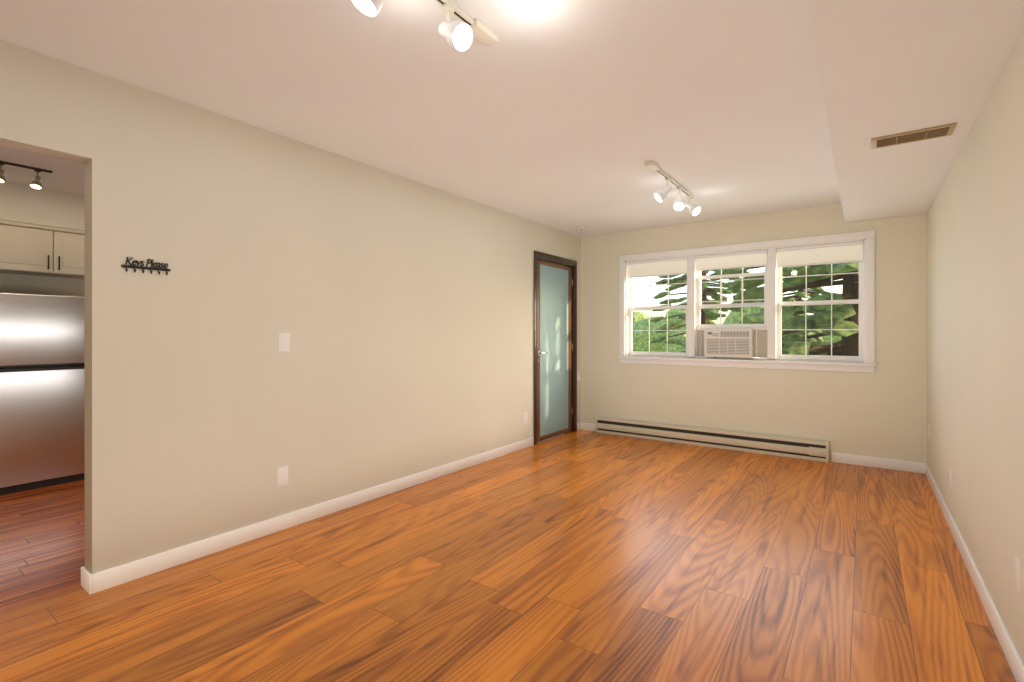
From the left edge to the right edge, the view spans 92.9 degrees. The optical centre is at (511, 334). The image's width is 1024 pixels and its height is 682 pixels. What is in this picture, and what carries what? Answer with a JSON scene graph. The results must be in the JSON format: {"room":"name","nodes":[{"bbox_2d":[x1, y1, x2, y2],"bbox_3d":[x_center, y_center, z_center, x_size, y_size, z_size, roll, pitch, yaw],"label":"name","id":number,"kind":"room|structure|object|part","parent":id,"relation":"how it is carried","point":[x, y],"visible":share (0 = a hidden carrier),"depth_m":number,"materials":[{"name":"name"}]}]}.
{"room":"empty living room","nodes":[
{"label":"empty living room","id":0,"kind":"room"},
{"bbox_2d":[0,182,84,296],"bbox_3d":[-4.115,-0.010,4.275,0.460,2.440,4.140,0,0,36],"label":"wall","id":1,"kind":"structure","parent":0,"point":[21,203],"depth_m":4.08,"materials":[{"name":"paint"}]},
{"bbox_2d":[0,220,84,278],"bbox_3d":[-4.064,-0.719,4.262,0.354,0.398,0.920,0,0,36],"label":"upper cabinet","id":2,"kind":"object","parent":1,"relation":"attached to","point":[35,249],"visible":0.54,"depth_m":4.09,"materials":[{"name":"beige wood"}]},
{"bbox_2d":[0,39,580,573],"bbox_3d":[-1.036,-0.010,3.651,0.120,2.440,6.740,0,0,36],"label":"wall","id":3,"kind":"structure","parent":0,"point":[398,309],"depth_m":2.89,"materials":[{"name":"paint"}]},
{"bbox_2d":[121,257,170,274],"bbox_3d":[-1.827,-0.340,2.436,0.020,0.075,0.205,0,0,36],"label":"hanger","id":4,"kind":"object","parent":3,"relation":"attached to","point":[159,268],"visible":1,"depth_m":2.44,"materials":[{"name":"black metal"}]},
{"bbox_2d":[277,466,287,486],"bbox_3d":[-1.423,0.880,3.018,0.008,0.116,0.072,0,0,36],"label":"electrical outlet plate","id":5,"kind":"object","parent":3,"relation":"attached to","point":[282,475],"visible":1,"depth_m":3.01,"materials":[{"name":"white plastic"}]},
{"bbox_2d":[279,333,289,351],"bbox_3d":[-1.421,0.050,3.029,0.017,0.116,0.072,0,0,36],"label":"switch plate","id":6,"kind":"object","parent":3,"relation":"attached to","point":[284,341],"visible":1,"depth_m":3.02,"materials":[{"name":"white plastic"}]},
{"bbox_2d":[81,437,532,594],"bbox_3d":[-0.868,1.165,3.771,0.012,0.090,3.737,0,0,36],"label":"baseboard","id":7,"kind":"structure","parent":3,"relation":"attached to","point":[111,577],"depth_m":2.90,"materials":[{"name":"white wood"}]},
{"bbox_2d":[524,412,526,422],"bbox_3d":[0.142,0.890,5.181,0.008,0.116,0.072,0,0,36],"label":"electrical outlet plate","id":8,"kind":"object","parent":3,"relation":"attached to","point":[525,417],"visible":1,"depth_m":5.18,"materials":[{"name":"white plastic"}]},
{"bbox_2d":[534,251,576,444],"bbox_3d":[0.481,0.150,5.719,0.169,2.120,0.970,0,0,36],"label":"door","id":9,"kind":"structure","parent":3,"relation":"in","point":[555,345],"depth_m":5.72,"materials":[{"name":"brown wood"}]},
{"bbox_2d":[0,0,840,236],"bbox_3d":[-0.854,-1.270,3.519,6.630,0.080,6.740,0,0,36],"label":"ceiling","id":10,"kind":"structure","parent":0,"point":[567,116],"depth_m":2.45,"materials":[{"name":"paint"}]},
{"bbox_2d":[0,161,52,189],"bbox_3d":[-3.780,-1.150,3.225,0.082,0.161,1.088,0,0,36],"label":"track light","id":11,"kind":"object","parent":10,"relation":"attached to","point":[36,184],"visible":1,"depth_m":3.57,"materials":[{"name":"brown metal"}]},
{"bbox_2d":[351,0,382,17],"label":"track light","id":12,"kind":"object","parent":10,"relation":"attached to","point":[370,8],"depth_m":1.54,"materials":[{"name":"beige"}]},
{"bbox_2d":[434,0,497,51],"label":"track light","id":13,"kind":"object","parent":10,"relation":"attached to","point":[458,35],"depth_m":1.79,"materials":[{"name":"beige metal"}]},
{"bbox_2d":[576,225,586,229],"bbox_3d":[0.792,-1.210,5.562,0.128,0.040,0.128,0,0,36],"label":"smoke detector","id":14,"kind":"object","parent":10,"relation":"attached to","point":[581,227],"visible":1,"depth_m":5.52,"materials":[{"name":"white plastic"}]},
{"bbox_2d":[645,160,700,215],"bbox_3d":[1.285,-1.124,3.903,0.156,0.213,1.090,0,0,40],"label":"track light","id":15,"kind":"object","parent":10,"relation":"attached to","point":[660,196],"visible":1,"depth_m":3.94,"materials":[{"name":"beige metal"}]},
{"bbox_2d":[0,430,1015,681],"bbox_3d":[-0.926,1.240,3.522,6.510,0.060,6.420,0,0,36],"label":"floor","id":16,"kind":"structure","parent":0,"point":[582,556],"depth_m":2.32,"materials":[{"name":"brown wood"}]},
{"bbox_2d":[0,293,84,494],"bbox_3d":[-4.016,0.450,3.981,0.704,1.520,0.740,0,0,36],"label":"fridge","id":17,"kind":"object","parent":16,"relation":"on","point":[42,390],"visible":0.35,"depth_m":3.83,"materials":[{"name":"grey metal"}]},
{"bbox_2d":[595,416,828,462],"bbox_3d":[2.019,1.113,5.305,2.410,0.193,0.073,0,0,36],"label":"heater","id":18,"kind":"object","parent":16,"relation":"on","point":[802,448],"visible":1,"depth_m":5.15,"materials":[{"name":"beige metal"}]},
{"bbox_2d":[581,203,926,463],"bbox_3d":[2.340,-0.010,5.244,3.480,2.440,0.200,0,0,36],"label":"wall","id":19,"kind":"structure","parent":0,"point":[880,411],"depth_m":4.84,"materials":[{"name":"paint"}]},
{"bbox_2d":[617,230,876,372],"bbox_3d":[2.435,-0.296,5.333,2.494,1.292,0.545,0,0,36],"label":"window","id":20,"kind":"structure","parent":19,"relation":"in","point":[733,345],"depth_m":5.05,"materials":[{"name":"white"}]},
{"bbox_3d":[2.364,-0.311,5.236,2.236,1.045,0.039,0,0,36],"label":"glass","id":21,"kind":"part","parent":20,"relation":"part of","materials":[{"name":"clear glass"}]},
{"bbox_2d":[832,452,920,472],"bbox_3d":[3.305,1.165,4.414,0.678,0.090,0.012,0,0,36],"label":"baseboard","id":22,"kind":"structure","parent":19,"relation":"attached to","point":[900,465],"depth_m":4.40,"materials":[{"name":"white wood"}]},
{"bbox_2d":[807,0,1023,222],"bbox_3d":[1.474,-1.135,1.785,0.585,0.190,6.420,0,0,36],"label":"ceiling","id":23,"kind":"structure","parent":0,"point":[888,67],"depth_m":2.01,"materials":[{"name":"paint"}]},
{"bbox_2d":[871,123,956,149],"bbox_3d":[2.097,-1.034,2.556,0.340,0.012,0.170,0,0,36],"label":"ceiling vent","id":24,"kind":"object","parent":23,"relation":"in","point":[916,135],"visible":1,"depth_m":2.54,"materials":[{"name":"beige metal"}]},
{"bbox_2d":[927,29,1023,663],"bbox_3d":[1.724,-0.010,1.529,0.120,2.440,6.540,0,0,36],"label":"wall","id":25,"kind":"structure","parent":0,"point":[975,321],"depth_m":2.18,"materials":[{"name":"paint"}]},
{"bbox_2d":[950,470,951,489],"bbox_3d":[2.751,0.910,3.045,0.008,0.116,0.072,0,0,36],"label":"electrical outlet plate","id":26,"kind":"object","parent":25,"relation":"attached to","point":[951,479],"visible":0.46,"depth_m":3.02,"materials":[{"name":"white plastic"}]},
{"bbox_2d":[921,463,1023,681],"bbox_3d":[1.706,1.165,1.617,0.012,0.090,6.420,0,0,36],"label":"baseboard","id":27,"kind":"structure","parent":25,"relation":"attached to","point":[1013,658],"depth_m":2.17,"materials":[{"name":"white"}]},
{"bbox_2d":[1015,555,1019,593],"bbox_3d":[1.789,0.850,1.717,0.008,0.116,0.072,0,0,36],"label":"electrical outlet plate","id":28,"kind":"object","parent":25,"relation":"attached to","point":[1017,573],"visible":0.71,"depth_m":1.72,"materials":[{"name":"white plastic"}]},
{"label":"outside","id":29,"kind":"structure","parent":0,"visible":0},
{"bbox_3d":[40.504,4.510,60.934,160.000,0.200,133.780,0,0,36],"label":"ground","id":30,"kind":"structure","parent":29,"visible":0},
{"bbox_2d":[633,311,648,323],"bbox_3d":[11.080,1.036,48.889,5.539,6.749,8.140,0,0,36],"label":"tree","id":31,"kind":"object","parent":30,"relation":"on","point":[639,314],"depth_m":47.64,"materials":[{"name":"green plant"}]},
{"bbox_2d":[633,301,713,351],"bbox_3d":[13.984,0.765,42.197,7.436,7.290,7.529,0,0,36],"label":"tree","id":32,"kind":"object","parent":30,"relation":"on","point":[653,334],"depth_m":40.25,"materials":[{"name":"green plant"}]},
{"bbox_2d":[650,269,755,351],"bbox_3d":[6.162,-1.602,15.759,4.058,12.023,4.384,0,0,36],"label":"tree","id":33,"kind":"object","parent":30,"relation":"on","point":[711,316],"depth_m":15.85,"materials":[{"name":"green plant"}]},
{"bbox_2d":[723,296,820,337],"bbox_3d":[17.657,0.939,34.096,6.675,6.941,6.408,0,0,36],"label":"tree","id":34,"kind":"object","parent":30,"relation":"on","point":[733,318],"depth_m":32.84,"materials":[{"name":"green plant"}]},
{"bbox_2d":[708,262,858,355],"bbox_3d":[6.997,-2.605,10.135,7.369,14.030,7.100,0,0,36],"label":"tree","id":35,"kind":"object","parent":30,"relation":"on","point":[836,314],"depth_m":10.01,"materials":[{"name":"green plant"}]},
{"bbox_2d":[757,276,837,340],"bbox_3d":[12.774,-1.093,21.638,4.888,11.007,5.316,0,0,36],"label":"tree","id":36,"kind":"object","parent":30,"relation":"on","point":[798,293],"depth_m":21.37,"materials":[{"name":"green plant"}]},
{"bbox_2d":[819,330,841,341],"bbox_3d":[22.008,0.882,28.619,7.007,7.057,6.454,0,0,36],"label":"tree","id":37,"kind":"object","parent":30,"relation":"on","point":[828,338],"depth_m":28.05,"materials":[{"name":"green plant"}]}
]}

